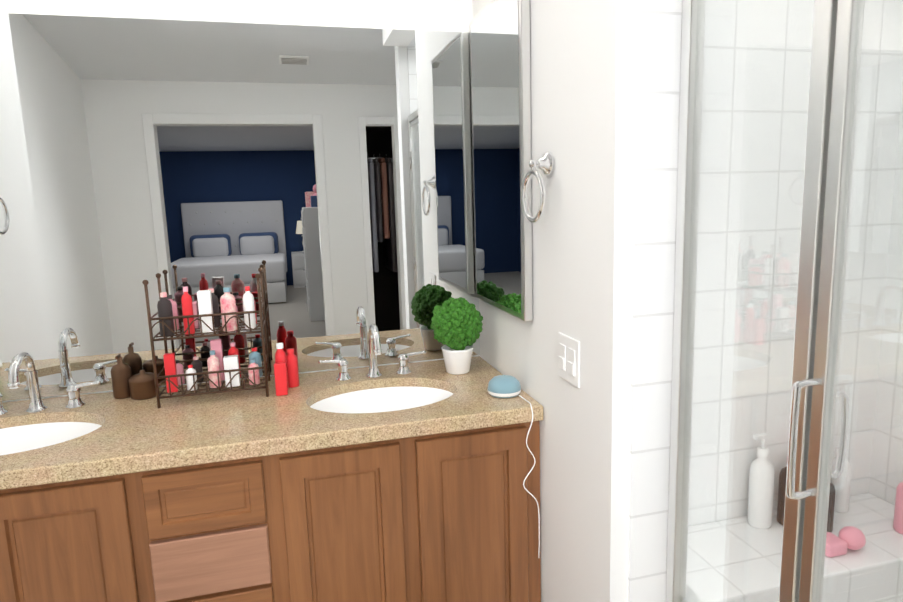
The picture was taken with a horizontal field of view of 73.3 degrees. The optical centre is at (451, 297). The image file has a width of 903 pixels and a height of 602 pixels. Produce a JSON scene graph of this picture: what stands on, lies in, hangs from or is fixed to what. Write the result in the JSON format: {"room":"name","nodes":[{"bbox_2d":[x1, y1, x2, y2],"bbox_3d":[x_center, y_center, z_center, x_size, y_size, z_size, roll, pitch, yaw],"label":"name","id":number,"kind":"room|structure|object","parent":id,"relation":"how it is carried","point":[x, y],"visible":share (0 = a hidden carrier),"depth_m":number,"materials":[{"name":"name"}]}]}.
{"room":"bathroom","nodes":[
{"label":"bathroom","id":0,"kind":"room"},
{"bbox_2d":[0,0,479,401],"bbox_3d":[-0.209,-0.417,2.119,3.870,3.050,0.120,-4,9,-14],"label":"wall","id":1,"kind":"structure","parent":0,"point":[442,15],"depth_m":1.90,"materials":[{"name":"white paint"}]},
{"bbox_2d":[0,13,479,400],"bbox_3d":[-0.767,-0.282,1.922,1.769,1.121,0.005,-4,9,-14],"label":"mirror","id":2,"kind":"object","parent":1,"relation":"attached to","point":[321,177],"visible":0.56,"depth_m":1.92,"materials":[{"name":"silver glass"}]},
{"bbox_2d":[472,0,636,601],"bbox_3d":[0.283,-0.365,1.699,0.155,3.050,0.950,-4,9,-14],"label":"wall","id":3,"kind":"structure","parent":0,"point":[583,55],"depth_m":1.41,"materials":[{"name":"white paint"}]},
{"bbox_2d":[470,0,532,320],"bbox_3d":[0.143,-0.421,1.852,0.027,0.920,0.460,-4,9,-14],"label":"upper cabinet","id":4,"kind":"object","parent":3,"relation":"attached to","point":[500,77],"visible":1,"depth_m":1.78,"materials":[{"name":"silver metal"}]},
{"bbox_2d":[522,151,553,222],"bbox_3d":[0.222,-0.279,1.533,0.054,0.178,0.134,-4,9,-14],"label":"towel ring","id":5,"kind":"object","parent":3,"relation":"attached to","point":[544,163],"visible":1,"depth_m":1.51,"materials":[{"name":"silver metal"}]},
{"bbox_2d":[558,332,579,387],"bbox_3d":[0.286,0.153,1.495,0.011,0.116,0.116,-4,9,-14],"label":"switch plate","id":6,"kind":"object","parent":3,"relation":"attached to","point":[568,359],"visible":1,"depth_m":1.48,"materials":[{"name":"white plastic"}]},
{"bbox_2d":[627,0,681,601],"bbox_3d":[0.441,0.013,1.297,0.118,2.420,0.008,-4,9,-14],"label":"wall tile","id":7,"kind":"object","parent":3,"relation":"attached to","point":[659,28],"depth_m":1.28,"materials":[{"name":"white tile"}]},
{"bbox_3d":[0.264,1.356,0.775,3.870,0.060,3.440,-4,9,-14],"label":"floor","id":8,"kind":"structure","parent":0,"visible":0},
{"bbox_2d":[0,424,540,601],"bbox_3d":[-0.663,0.769,1.809,1.769,0.832,0.574,-4,9,-14],"label":"bathroom vanity","id":9,"kind":"object","parent":8,"relation":"on","point":[402,480],"depth_m":1.56,"materials":[{"name":"brown wood"}]},
{"bbox_2d":[0,356,542,491],"bbox_3d":[-0.674,0.338,1.734,1.769,0.043,0.588,-4,9,-14],"label":"countertop","id":10,"kind":"structure","parent":9,"relation":"on","point":[136,437],"depth_m":1.61,"materials":[{"name":"beige stone"}]},
{"bbox_2d":[0,352,99,415],"bbox_3d":[-1.191,0.245,1.695,0.341,0.185,0.159,-4,9,-14],"label":"faucet","id":11,"kind":"object","parent":10,"relation":"on","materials":[{"name":"silver metal"}]},
{"bbox_2d":[0,412,107,451],"bbox_3d":[-1.150,0.456,1.594,0.481,0.160,0.343,-4,9,-14],"label":"sink","id":12,"kind":"object","parent":10,"relation":"in","point":[73,429],"depth_m":1.73,"materials":[{"name":"white ceramic"}]},
{"bbox_2d":[142,268,270,407],"bbox_3d":[-0.726,0.112,1.842,0.316,0.373,0.190,-4,9,-14],"label":"rack","id":13,"kind":"object","parent":10,"relation":"on","point":[228,370],"visible":1,"depth_m":1.79,"materials":[{"name":"brown metal"}]},
{"bbox_2d":[274,357,290,395],"bbox_3d":[-0.513,0.246,1.828,0.035,0.100,0.020,-4,9,-14],"label":"bottle","id":14,"kind":"object","parent":10,"relation":"on","point":[286,372],"depth_m":1.82,"materials":[{"name":"red plastic"}]},
{"bbox_2d":[275,343,298,387],"bbox_3d":[-0.515,0.210,1.891,0.040,0.150,0.087,2,10,24],"label":"bottle","id":15,"kind":"object","parent":10,"relation":"on","point":[280,354],"depth_m":1.90,"materials":[{"name":"red plastic"}]},
{"bbox_2d":[320,324,425,379],"bbox_3d":[-0.244,0.177,1.939,0.341,0.185,0.159,-4,9,-14],"label":"faucet","id":16,"kind":"object","parent":10,"relation":"on","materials":[{"name":"silver metal"}]},
{"bbox_2d":[308,380,455,415],"bbox_3d":[-0.202,0.390,1.833,0.481,0.160,0.343,-4,9,-14],"label":"sink","id":17,"kind":"object","parent":10,"relation":"in","point":[420,391],"depth_m":1.96,"materials":[{"name":"white ceramic"}]},
{"bbox_2d":[431,297,482,374],"bbox_3d":[0.020,0.123,2.012,0.169,0.252,0.175,-4,9,-14],"label":"boxwood plant","id":18,"kind":"object","parent":10,"relation":"on","point":[456,325],"visible":1,"depth_m":1.96,"materials":[{"name":"green plant"}]},
{"bbox_2d":[487,375,520,397],"bbox_3d":[0.154,0.256,1.778,0.099,0.054,0.099,-4,9,-14],"label":"speaker","id":19,"kind":"object","parent":10,"relation":"on","point":[504,386],"visible":1,"depth_m":1.74},
{"bbox_2d":[518,395,539,557],"bbox_3d":[0.210,0.517,1.733,0.053,0.462,0.110,-4,9,-14],"label":"cable","id":20,"kind":"object","parent":9,"relation":"hanging from","point":[530,471],"visible":1,"depth_m":1.68,"materials":[{"name":"white plastic"}]},
{"bbox_2d":[683,493,902,601],"bbox_3d":[0.909,0.901,1.639,0.834,0.530,0.292,-4,9,-14],"label":"shower bench","id":21,"kind":"object","parent":8,"relation":"on","point":[774,589],"depth_m":1.51,"materials":[{"name":"tile"}]},
{"bbox_2d":[747,433,773,528],"bbox_3d":[0.849,0.498,1.661,0.060,0.262,0.059,-4,9,-14],"label":"bottle","id":22,"kind":"object","parent":21,"relation":"on","point":[771,477],"depth_m":1.64,"materials":[{"name":"white plastic"}]},
{"bbox_2d":[777,456,835,531],"bbox_3d":[0.988,0.530,1.660,0.164,0.190,0.109,-4,9,-14],"label":"bottle","id":23,"kind":"object","parent":21,"relation":"on","point":[782,492],"depth_m":1.65,"materials":[{"name":"grey plastic"}]},
{"bbox_2d":[831,448,851,512],"bbox_3d":[1.111,0.520,1.735,0.052,0.180,0.051,-4,9,-14],"label":"bottle","id":24,"kind":"object","parent":21,"relation":"on","point":[847,478],"depth_m":1.72,"materials":[{"name":"white plastic"}]},
{"bbox_2d":[825,526,865,556],"bbox_3d":[0.989,0.615,1.546,0.123,0.058,0.066,-3,9,-8],"label":"sponge","id":25,"kind":"object","parent":21,"relation":"on","point":[854,539],"depth_m":1.52,"materials":[{"name":"pink plastic"}]},
{"bbox_2d":[893,482,902,533],"bbox_3d":[1.217,0.547,1.610,0.064,0.160,0.063,-4,9,-14],"label":"bottle","id":26,"kind":"object","parent":21,"relation":"on","point":[900,493],"depth_m":1.61,"materials":[{"name":"pink plastic"}]},
{"bbox_3d":[1.042,1.201,1.095,0.885,0.099,0.898,-4,9,-14],"label":"shower pan","id":27,"kind":"object","parent":8,"relation":"on","visible":0},
{"bbox_2d":[666,0,902,601],"bbox_3d":[0.615,0.242,0.869,0.111,1.890,0.962,-4,9,-14],"label":"shower enclosure","id":28,"kind":"object","parent":27,"relation":"on","point":[835,59],"visible":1,"depth_m":0.98,"materials":[{"name":"clear glass"}]},
{"bbox_3d":[1.471,-0.303,1.075,0.120,3.050,1.330,-4,9,-14],"label":"wall","id":29,"kind":"structure","parent":0,"visible":0},
{"bbox_2d":[869,83,902,504],"bbox_3d":[1.404,0.005,1.162,0.008,2.420,1.202,-4,9,-14],"label":"wall tile","id":30,"kind":"structure","parent":29,"relation":"attached to","point":[884,480],"depth_m":1.74,"materials":[{"name":"white tile"}]},
{"bbox_3d":[0.797,-0.420,1.949,0.970,3.050,0.720,-4,9,-14],"label":"wall","id":31,"kind":"structure","parent":0,"visible":0},
{"bbox_2d":[688,0,902,526],"bbox_3d":[0.842,-0.053,1.635,0.850,2.420,0.008,-4,9,-14],"label":"wall tile","id":32,"kind":"structure","parent":31,"relation":"attached to","point":[782,205],"depth_m":1.63,"materials":[{"name":"white tile"}]}
]}

